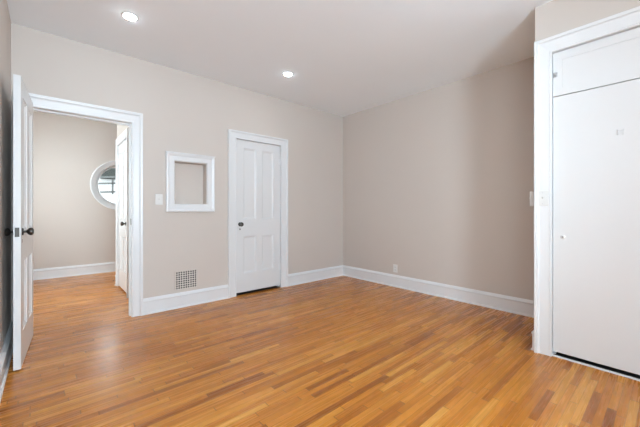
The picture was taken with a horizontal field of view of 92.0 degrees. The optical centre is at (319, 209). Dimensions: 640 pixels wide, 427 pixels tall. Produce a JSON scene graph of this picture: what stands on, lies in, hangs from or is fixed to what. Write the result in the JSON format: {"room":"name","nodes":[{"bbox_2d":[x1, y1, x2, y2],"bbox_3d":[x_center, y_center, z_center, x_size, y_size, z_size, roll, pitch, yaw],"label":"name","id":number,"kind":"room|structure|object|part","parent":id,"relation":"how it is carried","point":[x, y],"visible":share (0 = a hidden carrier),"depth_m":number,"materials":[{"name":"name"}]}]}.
{"room":"empty bedroom","nodes":[
{"label":"empty bedroom","id":0,"kind":"room"},
{"bbox_2d":[0,0,10,351],"bbox_3d":[-0.883,-0.240,0.556,0.120,2.700,5.400,0,0,-41],"label":"wall","id":1,"kind":"structure","parent":0,"point":[5,22],"depth_m":2.28,"materials":[{"name":"beige paint"}]},
{"bbox_2d":[0,321,12,402],"bbox_3d":[-0.827,1.025,0.606,0.030,0.170,5.400,0,0,-41],"label":"baseboard","id":2,"kind":"structure","parent":1,"relation":"attached to","point":[6,352],"depth_m":2.13,"materials":[{"name":"white paint"}]},
{"bbox_2d":[33,111,116,268],"bbox_3d":[-3.563,-0.240,5.854,5.420,2.700,0.160,0,0,-41],"label":"wall","id":3,"kind":"structure","parent":0,"point":[71,227],"depth_m":5.18,"materials":[{"name":"beige paint"}]},
{"bbox_2d":[33,262,115,279],"bbox_3d":[-3.831,1.025,5.492,4.260,0.170,0.030,0,0,-41],"label":"baseboard","id":4,"kind":"structure","parent":3,"relation":"attached to","point":[66,271],"depth_m":5.20,"materials":[{"name":"white paint"}]},
{"bbox_2d":[90,160,115,209],"bbox_3d":[-3.697,-0.450,5.718,0.916,0.916,0.188,0,0,-41],"label":"window","id":5,"kind":"structure","parent":3,"relation":"in","point":[98,172],"depth_m":5.48,"materials":[{"name":"white paint"}]},
{"bbox_3d":[-3.706,-0.450,5.729,0.744,0.744,0.040,0,0,-41],"label":"frame","id":6,"kind":"part","parent":5,"relation":"part of","materials":[{"name":"white paint"}]},
{"bbox_2d":[117,124,128,137],"bbox_3d":[-2.435,-0.240,4.012,0.120,2.700,1.560,0,0,-41],"label":"wall","id":7,"kind":"structure","parent":0,"point":[120,128],"depth_m":4.33,"materials":[{"name":"beige paint"}]},
{"bbox_2d":[117,139,126,292],"bbox_3d":[-2.710,0.077,4.224,0.100,2.015,0.723,0,0,-41],"label":"door","id":8,"kind":"structure","parent":7,"relation":"in","point":[122,148],"depth_m":4.25,"materials":[{"name":"white paint"}]},
{"bbox_3d":[-2.784,-0.333,4.356,0.009,0.888,0.166,0,0,-41],"label":"panel","id":9,"kind":"part","parent":8,"relation":"part of","materials":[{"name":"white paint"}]},
{"bbox_3d":[-2.784,0.599,4.356,0.009,0.440,0.166,0,0,-41],"label":"panel","id":10,"kind":"part","parent":8,"relation":"part of","materials":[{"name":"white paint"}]},
{"bbox_3d":[-2.587,-0.333,4.132,0.009,0.888,0.166,0,0,-41],"label":"panel","id":11,"kind":"part","parent":8,"relation":"part of","materials":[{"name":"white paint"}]},
{"bbox_3d":[-2.587,0.599,4.132,0.009,0.440,0.166,0,0,-41],"label":"panel","id":12,"kind":"part","parent":8,"relation":"part of","materials":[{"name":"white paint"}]},
{"bbox_2d":[116,128,128,297],"bbox_3d":[-2.711,0.037,4.221,0.018,2.145,0.868,0,0,-41],"label":"trim","id":13,"kind":"structure","parent":7,"relation":"attached to","point":[125,134],"depth_m":3.97,"materials":[{"name":"white paint"}]},
{"bbox_2d":[11,23,342,320],"bbox_3d":[-1.596,-0.240,3.619,5.420,2.700,0.140,0,0,-41],"label":"wall","id":14,"kind":"structure","parent":0,"point":[183,112],"depth_m":3.61,"materials":[{"name":"beige paint"}]},
{"bbox_2d":[4,74,33,370],"bbox_3d":[-2.300,0.085,2.414,0.150,2.026,0.746,0,0,-38],"label":"door","id":15,"kind":"structure","parent":14,"relation":"in","point":[23,231],"depth_m":2.19,"materials":[{"name":"white paint"}]},
{"bbox_3d":[-2.154,0.153,2.141,0.044,0.057,0.057,0,0,-38],"label":"knob","id":16,"kind":"part","parent":15,"relation":"part of","materials":[{"name":"grey metal"}]},
{"bbox_3d":[-2.078,0.153,2.119,0.023,0.064,0.002,0,0,-38],"label":"latch plate","id":17,"kind":"part","parent":15,"relation":"part of","materials":[{"name":"grey metal"}]},
{"bbox_3d":[-2.209,-0.332,2.287,0.009,0.903,0.178,0,0,-38],"label":"panel","id":18,"kind":"part","parent":15,"relation":"part of","materials":[{"name":"white paint"}]},
{"bbox_3d":[-2.209,0.613,2.287,0.009,0.453,0.178,0,0,-38],"label":"panel","id":19,"kind":"part","parent":15,"relation":"part of","materials":[{"name":"white paint"}]},
{"bbox_3d":[-2.075,0.153,2.202,0.056,0.057,0.057,0,0,-38],"label":"knob","id":20,"kind":"part","parent":15,"relation":"part of","materials":[{"name":"grey metal"}]},
{"bbox_2d":[29,93,142,316],"bbox_3d":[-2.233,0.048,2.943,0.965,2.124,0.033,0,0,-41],"label":"trim","id":21,"kind":"structure","parent":14,"relation":"attached to","point":[39,101],"depth_m":3.21,"materials":[{"name":"white paint"}]},
{"bbox_2d":[155,194,162,204],"bbox_3d":[-1.754,-0.116,3.372,0.075,0.118,0.021,0,0,-41],"label":"light switch","id":22,"kind":"object","parent":14,"relation":"attached to","point":[158,197],"visible":1,"depth_m":3.37,"materials":[{"name":"white plastic"}]},
{"bbox_2d":[174,268,197,289],"bbox_3d":[-1.543,0.796,3.567,0.258,0.212,0.007,0,0,-41],"label":"air vent","id":23,"kind":"object","parent":14,"relation":"in","point":[188,278],"visible":1,"depth_m":3.56,"materials":[{"name":"white metal"}]},
{"bbox_2d":[165,151,214,211],"bbox_3d":[-1.524,-0.313,3.624,0.557,0.670,0.146,0,0,-41],"label":"wall niche","id":24,"kind":"object","parent":14,"relation":"attached to","point":[190,178],"visible":1,"depth_m":3.65,"materials":[{"name":"white paint"}]},
{"bbox_2d":[143,265,342,314],"bbox_3d":[-0.734,1.025,4.264,3.032,0.170,0.030,0,0,-41],"label":"baseboard","id":25,"kind":"structure","parent":14,"relation":"attached to","point":[151,305],"depth_m":3.69,"materials":[{"name":"white paint"}]},
{"bbox_2d":[236,286,277,295],"bbox_3d":[-0.875,1.108,4.263,0.686,0.004,0.122,0,0,-41],"label":"trim","id":26,"kind":"structure","parent":14,"relation":"attached to","point":[272,287],"depth_m":4.25,"materials":[{"name":"brown wood"}]},
{"bbox_2d":[236,139,279,292],"bbox_3d":[-0.844,0.080,4.229,0.691,1.992,0.162,0,0,-41],"label":"door","id":27,"kind":"structure","parent":14,"relation":"in","point":[257,164],"depth_m":4.19,"materials":[{"name":"white paint"}]},
{"bbox_3d":[-0.949,-0.344,4.136,0.146,0.893,0.009,0,0,-41],"label":"panel","id":28,"kind":"part","parent":27,"relation":"part of","materials":[{"name":"white paint"}]},
{"bbox_3d":[-0.949,0.590,4.136,0.146,0.440,0.009,0,0,-41],"label":"panel","id":29,"kind":"part","parent":27,"relation":"part of","materials":[{"name":"white paint"}]},
{"bbox_3d":[-0.740,-0.344,4.320,0.146,0.893,0.009,0,0,-41],"label":"panel","id":30,"kind":"part","parent":27,"relation":"part of","materials":[{"name":"white paint"}]},
{"bbox_3d":[-0.740,0.590,4.320,0.146,0.440,0.009,0,0,-41],"label":"panel","id":31,"kind":"part","parent":27,"relation":"part of","materials":[{"name":"white paint"}]},
{"bbox_2d":[228,129,287,297],"bbox_3d":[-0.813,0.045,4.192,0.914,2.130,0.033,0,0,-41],"label":"trim","id":32,"kind":"structure","parent":14,"relation":"attached to","point":[233,135],"depth_m":3.98,"materials":[{"name":"white paint"}]},
{"bbox_2d":[7,0,552,116],"bbox_3d":[-0.802,-1.650,2.625,5.700,0.120,8.800,0,0,-41],"label":"ceiling","id":33,"kind":"structure","parent":0,"point":[344,57],"depth_m":2.83,"materials":[{"name":"paint"}]},
{"bbox_2d":[121,12,137,20],"bbox_3d":[-1.561,-1.583,2.539,0.120,0.014,0.120,0,0,-41],"label":"recessed light","id":34,"kind":"object","parent":33,"relation":"in","point":[127,15],"visible":1,"depth_m":2.52,"materials":[{"name":"white plastic"}]},
{"bbox_2d":[283,72,292,75],"bbox_3d":[-0.373,-1.583,3.613,0.120,0.014,0.120,0,0,-41],"label":"recessed light","id":35,"kind":"object","parent":33,"relation":"in","point":[284,73],"visible":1,"depth_m":3.60,"materials":[{"name":"white"}]},
{"bbox_2d":[0,271,639,426],"bbox_3d":[-0.802,1.170,2.625,5.700,0.120,8.800,0,0,-41],"label":"floor","id":36,"kind":"structure","parent":0,"point":[340,351],"depth_m":2.19,"materials":[{"name":"brown wood"}]},
{"bbox_2d":[343,57,603,300],"bbox_3d":[2.256,-0.240,3.252,0.120,2.700,5.500,0,0,-41],"label":"wall","id":37,"kind":"structure","parent":0,"point":[438,182],"depth_m":3.90,"materials":[{"name":"beige paint"}]},
{"bbox_2d":[393,264,396,272],"bbox_3d":[1.091,0.848,4.478,0.008,0.114,0.070,0,0,-41],"label":"electrical outlet","id":38,"kind":"object","parent":37,"relation":"attached to","point":[394,265],"visible":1,"depth_m":4.48,"materials":[{"name":"white plastic"}]},
{"bbox_2d":[343,265,533,317],"bbox_3d":[1.372,1.025,4.143,0.030,0.170,2.993,0,0,-41],"label":"baseboard","id":39,"kind":"structure","parent":37,"relation":"attached to","point":[525,307],"depth_m":3.85,"materials":[{"name":"white paint"}]},
{"bbox_2d":[535,0,639,41],"bbox_3d":[2.524,-0.240,1.561,0.100,2.700,2.407,0,0,-41],"label":"wall","id":40,"kind":"structure","parent":0,"point":[554,17],"depth_m":2.26,"materials":[{"name":"beige paint"}]},
{"bbox_2d":[534,6,639,356],"bbox_3d":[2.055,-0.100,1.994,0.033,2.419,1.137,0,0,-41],"label":"trim","id":41,"kind":"structure","parent":40,"relation":"attached to","point":[544,48],"depth_m":2.37,"materials":[{"name":"white paint"}]},
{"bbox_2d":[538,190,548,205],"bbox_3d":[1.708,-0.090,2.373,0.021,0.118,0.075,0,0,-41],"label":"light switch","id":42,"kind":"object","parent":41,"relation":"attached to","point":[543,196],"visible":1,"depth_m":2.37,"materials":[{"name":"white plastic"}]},
{"bbox_2d":[552,354,639,380],"bbox_3d":[2.072,1.105,2.009,0.019,0.011,0.917,0,0,-41],"label":"trim","id":43,"kind":"structure","parent":40,"relation":"attached to","point":[557,356],"depth_m":2.16,"materials":[{"name":"white paint"}]},
{"bbox_2d":[553,78,639,374],"bbox_3d":[2.083,0.109,2.019,0.053,1.930,0.911,0,0,-41],"label":"door","id":44,"kind":"structure","parent":40,"relation":"in","point":[596,132],"depth_m":2.16,"materials":[{"name":"white paint"}]},
{"bbox_2d":[553,27,639,96],"bbox_3d":[2.076,-1.026,2.012,0.045,0.328,0.911,0,0,-41],"label":"door","id":45,"kind":"structure","parent":40,"relation":"in","point":[614,59],"depth_m":2.16,"materials":[{"name":"white paint"}]},
{"bbox_3d":[2.084,-1.022,2.021,0.014,0.211,0.793,0,0,-41],"label":"panel","id":46,"kind":"part","parent":45,"relation":"part of","materials":[{"name":"white paint"}]},
{"bbox_2d":[554,352,639,378],"bbox_3d":[2.110,1.108,2.042,0.081,0.004,0.917,0,0,-41],"label":"gap","id":47,"kind":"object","parent":40,"relation":"attached to","point":[557,353],"depth_m":2.20,"materials":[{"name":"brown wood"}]},
{"bbox_3d":[2.102,-0.240,2.726,0.806,2.700,0.100,0,0,-41],"label":"wall","id":48,"kind":"structure","parent":0,"visible":0},
{"bbox_2d":[529,191,533,205],"bbox_3d":[1.715,-0.090,2.488,0.075,0.118,0.055,0,0,-41],"label":"light switch","id":49,"kind":"object","parent":48,"relation":"attached to","point":[531,198],"visible":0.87,"depth_m":2.47,"materials":[{"name":"white plastic"}]},
{"bbox_2d":[531,330,533,350],"bbox_3d":[2.022,1.025,2.742,0.906,0.170,0.030,0,0,-41],"label":"baseboard","id":50,"kind":"structure","parent":48,"relation":"attached to","point":[532,332],"depth_m":2.44,"materials":[{"name":"white paint"}]},
{"label":"outside","id":51,"kind":"structure","parent":0,"visible":0},
{"bbox_3d":[-7.514,1.510,11.238,20.000,0.200,12.600,0,0,-41],"label":"ground","id":52,"kind":"structure","parent":51,"visible":0},
{"bbox_2d":[98,168,115,202],"bbox_3d":[-7.089,-0.140,11.512,8.600,3.100,3.550,0,0,-41],"label":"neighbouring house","id":53,"kind":"structure","parent":52,"relation":"on","point":[106,183],"depth_m":9.80,"materials":[{"name":"white"}]},
{"bbox_3d":[-5.474,-1.157,10.736,4.600,0.415,0.050,0,0,-41],"label":"rail","id":54,"kind":"part","parent":53,"relation":"part of","materials":[{"name":"grey paint"}]}
]}

